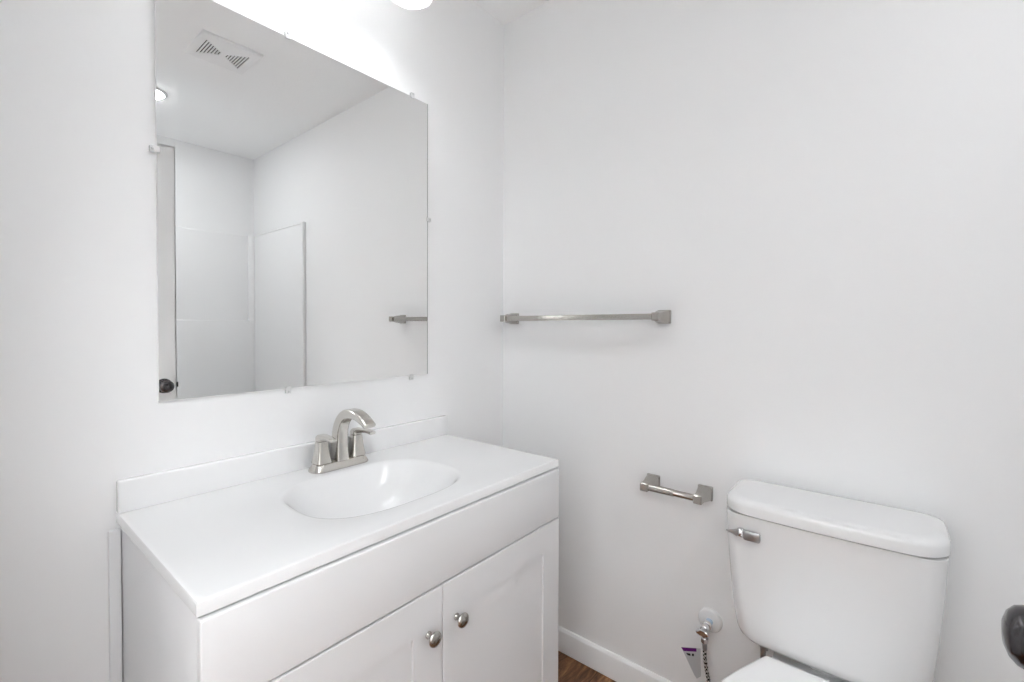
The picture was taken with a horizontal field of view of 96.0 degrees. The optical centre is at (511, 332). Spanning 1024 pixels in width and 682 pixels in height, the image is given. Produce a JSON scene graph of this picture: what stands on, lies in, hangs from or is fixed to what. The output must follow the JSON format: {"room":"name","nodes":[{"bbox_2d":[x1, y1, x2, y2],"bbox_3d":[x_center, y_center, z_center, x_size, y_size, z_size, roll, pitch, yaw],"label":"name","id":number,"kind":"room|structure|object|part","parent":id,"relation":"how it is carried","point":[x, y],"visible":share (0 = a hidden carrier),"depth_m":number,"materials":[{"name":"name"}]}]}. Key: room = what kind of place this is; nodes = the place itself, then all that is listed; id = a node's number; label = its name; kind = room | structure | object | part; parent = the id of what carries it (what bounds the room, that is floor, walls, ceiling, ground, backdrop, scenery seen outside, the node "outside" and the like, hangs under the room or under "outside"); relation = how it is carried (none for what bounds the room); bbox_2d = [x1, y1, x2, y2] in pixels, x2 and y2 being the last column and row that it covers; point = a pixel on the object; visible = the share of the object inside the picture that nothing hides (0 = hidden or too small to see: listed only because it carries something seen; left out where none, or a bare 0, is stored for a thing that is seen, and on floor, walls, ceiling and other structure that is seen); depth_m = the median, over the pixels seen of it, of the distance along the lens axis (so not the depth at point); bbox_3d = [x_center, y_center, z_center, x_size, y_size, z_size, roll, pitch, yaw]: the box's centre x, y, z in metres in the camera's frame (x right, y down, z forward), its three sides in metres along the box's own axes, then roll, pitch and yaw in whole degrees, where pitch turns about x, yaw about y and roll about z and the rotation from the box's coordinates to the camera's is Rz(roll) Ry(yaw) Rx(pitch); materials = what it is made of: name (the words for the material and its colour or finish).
{"room":"bathroom","nodes":[
{"label":"bathroom","id":0,"kind":"room"},
{"bbox_2d":[0,0,503,681],"bbox_3d":[-0.952,-0.019,0.868,0.110,2.440,2.970,1,1,39],"label":"wall","id":1,"kind":"structure","parent":0,"point":[81,413],"depth_m":0.94,"materials":[{"name":"white paint"}]},
{"bbox_2d":[116,415,447,513],"bbox_3d":[-0.522,0.332,1.294,0.020,0.067,0.904,1,1,39],"label":"backsplash","id":2,"kind":"structure","parent":1,"relation":"attached to","point":[142,491],"depth_m":1.11,"materials":[{"name":"white ceramic"}]},
{"bbox_2d":[149,0,430,401],"bbox_3d":[-0.527,-0.313,1.283,0.012,0.943,0.775,1,1,39],"label":"wall mirror","id":3,"kind":"object","parent":1,"relation":"attached to","point":[292,219],"visible":1,"depth_m":1.19,"materials":[{"name":"grey mirror"}]},
{"bbox_2d":[392,0,432,9],"bbox_3d":[-0.434,-1.056,1.200,0.242,0.222,0.480,1,1,39],"label":"vanity light","id":4,"kind":"object","parent":1,"relation":"attached to","point":[407,4],"visible":1,"depth_m":1.34,"materials":[{"name":"white glass"}]},
{"bbox_2d":[473,0,549,24],"bbox_3d":[0.046,-1.262,0.033,2.679,0.080,2.970,1,1,39],"label":"ceiling","id":5,"kind":"structure","parent":0,"point":[504,11],"depth_m":1.77,"materials":[{"name":"white paint"}]},
{"bbox_2d":[558,651,615,681],"bbox_3d":[0.037,1.243,0.073,2.679,0.050,2.970,1,1,39],"label":"floor","id":6,"kind":"structure","parent":0,"point":[570,669],"depth_m":1.62,"materials":[{"name":"brown wood"}]},
{"bbox_2d":[108,468,558,681],"bbox_3d":[-0.335,0.795,1.135,0.524,0.808,0.915,1,1,39],"label":"vanity cabinet","id":7,"kind":"object","parent":6,"relation":"on","point":[470,592],"visible":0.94,"depth_m":0.92,"materials":[{"name":"white paint"}]},
{"bbox_2d":[116,415,557,617],"bbox_3d":[-0.341,0.404,1.146,0.488,0.204,0.904,1,1,39],"label":"sink","id":8,"kind":"object","parent":7,"relation":"in","point":[221,533],"visible":0.94,"depth_m":1.00,"materials":[{"name":"white ceramic"}]},
{"bbox_2d":[308,408,375,473],"bbox_3d":[-0.428,0.284,1.228,0.177,0.165,0.166,1,1,39],"label":"faucet","id":9,"kind":"object","parent":8,"relation":"on","point":[341,455],"visible":1,"depth_m":1.24,"materials":[{"name":"silver metal"}]},
{"bbox_3d":[-0.506,0.317,1.226,0.043,0.058,0.043,1,1,39],"label":"handle","id":10,"kind":"part","parent":9,"relation":"part of","materials":[{"name":"silver metal"}]},
{"bbox_3d":[-0.484,0.278,1.206,0.086,0.019,0.027,1,1,42],"label":"lever","id":11,"kind":"part","parent":9,"relation":"part of","materials":[{"name":"silver metal"}]},
{"bbox_3d":[-0.474,0.355,1.266,0.057,0.020,0.166,1,1,39],"label":"plate","id":12,"kind":"part","parent":9,"relation":"part of","materials":[{"name":"silver metal"}]},
{"bbox_3d":[-0.426,0.274,1.226,0.171,0.145,0.036,1,1,39],"label":"spout","id":13,"kind":"part","parent":9,"relation":"part of","materials":[{"name":"silver metal"}]},
{"bbox_3d":[-0.441,0.316,1.305,0.043,0.058,0.043,1,1,39],"label":"handle","id":14,"kind":"part","parent":9,"relation":"part of","materials":[{"name":"silver metal"}]},
{"bbox_3d":[-0.417,0.277,1.287,0.086,0.019,0.027,1,1,37],"label":"lever","id":15,"kind":"part","parent":9,"relation":"part of","materials":[{"name":"silver metal"}]},
{"bbox_3d":[-0.299,0.814,0.826,0.018,0.542,0.447,1,1,39],"label":"door","id":16,"kind":"part","parent":7,"relation":"part of","materials":[{"name":"white paint"}]},
{"bbox_3d":[-0.163,0.629,0.951,0.028,0.032,0.032,1,1,39],"label":"knob","id":17,"kind":"part","parent":7,"relation":"part of","materials":[{"name":"silver metal"}]},
{"bbox_3d":[-0.112,0.628,1.013,0.028,0.032,0.032,1,1,39],"label":"knob","id":18,"kind":"part","parent":7,"relation":"part of","materials":[{"name":"silver metal"}]},
{"bbox_3d":[-0.013,0.809,1.174,0.018,0.542,0.448,1,1,39],"label":"door","id":19,"kind":"part","parent":7,"relation":"part of","materials":[{"name":"white paint"}]},
{"bbox_2d":[721,479,950,681],"bbox_3d":[0.595,0.810,0.917,0.426,0.792,0.696,1,1,39],"label":"toilet","id":20,"kind":"object","parent":6,"relation":"on","point":[840,589],"visible":1,"depth_m":1.02,"materials":[{"name":"white ceramic"}]},
{"bbox_3d":[0.565,0.491,1.135,0.028,0.023,0.024,1,1,39],"label":"flush lever","id":21,"kind":"part","parent":20,"relation":"part of","materials":[{"name":"silver metal"}]},
{"bbox_3d":[0.533,0.779,0.841,0.369,0.017,0.499,1,1,39],"label":"seat lid","id":22,"kind":"part","parent":20,"relation":"part of","materials":[{"name":"white plastic"}]},
{"bbox_3d":[0.592,1.005,0.918,0.345,0.403,0.668,1,1,39],"label":"bowl","id":23,"kind":"part","parent":20,"relation":"part of","materials":[{"name":"white ceramic"}]},
{"bbox_3d":[0.751,0.430,1.100,0.426,0.038,0.208,1,1,39],"label":"tank lid","id":24,"kind":"part","parent":20,"relation":"part of","materials":[{"name":"white ceramic"}]},
{"bbox_2d":[503,0,1023,681],"bbox_3d":[0.991,-0.016,1.123,2.569,2.440,0.110,1,1,39],"label":"wall","id":25,"kind":"structure","parent":0,"point":[823,200],"depth_m":1.30,"materials":[{"name":"white paint"}]},
{"bbox_2d":[500,310,670,323],"bbox_3d":[0.224,-0.053,1.632,0.656,0.045,0.078,1,1,39],"label":"towel bar","id":26,"kind":"object","parent":25,"relation":"attached to","point":[660,316],"visible":1,"depth_m":1.54,"materials":[{"name":"silver metal"}]},
{"bbox_3d":[-0.014,-0.056,1.826,0.043,0.043,0.078,1,1,39],"label":"post","id":27,"kind":"part","parent":26,"relation":"part of","materials":[{"name":"silver metal"}]},
{"bbox_3d":[0.461,-0.050,1.437,0.043,0.043,0.078,1,1,39],"label":"post","id":28,"kind":"part","parent":26,"relation":"part of","materials":[{"name":"silver metal"}]},
{"bbox_2d":[558,625,670,681],"bbox_3d":[0.597,1.152,1.384,1.660,0.086,0.012,1,1,39],"label":"baseboard","id":29,"kind":"structure","parent":25,"relation":"attached to","point":[617,668],"depth_m":1.61,"materials":[{"name":"white paint"}]},
{"bbox_2d":[640,473,712,504],"bbox_3d":[0.497,0.481,1.413,0.205,0.043,0.080,1,1,39],"label":"toilet paper holder","id":30,"kind":"object","parent":25,"relation":"attached to","point":[704,493],"visible":1,"depth_m":1.38,"materials":[{"name":"silver metal"}]},
{"bbox_3d":[0.434,0.480,1.465,0.043,0.043,0.080,1,1,39],"label":"post","id":31,"kind":"part","parent":30,"relation":"part of","materials":[{"name":"silver metal"}]},
{"bbox_3d":[0.559,0.482,1.362,0.043,0.043,0.080,1,1,39],"label":"post","id":32,"kind":"part","parent":30,"relation":"part of","materials":[{"name":"silver metal"}]},
{"bbox_2d":[681,607,765,681],"bbox_3d":[0.608,0.958,1.308,0.222,0.370,0.112,1,1,39],"label":"water supply valve","id":33,"kind":"object","parent":25,"relation":"attached to","point":[710,620],"visible":0.86,"depth_m":1.34,"materials":[{"name":"white plastic"}]},
{"bbox_3d":[0.547,0.864,1.327,0.036,0.019,0.009,1,1,39],"label":"oval handle","id":34,"kind":"part","parent":33,"relation":"part of","materials":[{"name":"silver metal"}]},
{"bbox_3d":[0.593,0.863,1.383,0.069,0.069,0.012,1,1,39],"label":"wall plate","id":35,"kind":"part","parent":33,"relation":"part of","materials":[{"name":"white plastic"}]},
{"bbox_3d":[-0.089,0.000,-0.105,2.459,2.440,0.110,1,1,39],"label":"wall","id":36,"kind":"structure","parent":0,"visible":0},
{"bbox_2d":[1001,605,1023,668],"bbox_3d":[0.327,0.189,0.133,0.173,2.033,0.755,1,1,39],"label":"door knob","id":37,"kind":"object","parent":36,"relation":"in","point":[1012,621],"depth_m":0.42,"materials":[{"name":"grey metal"}]}
]}

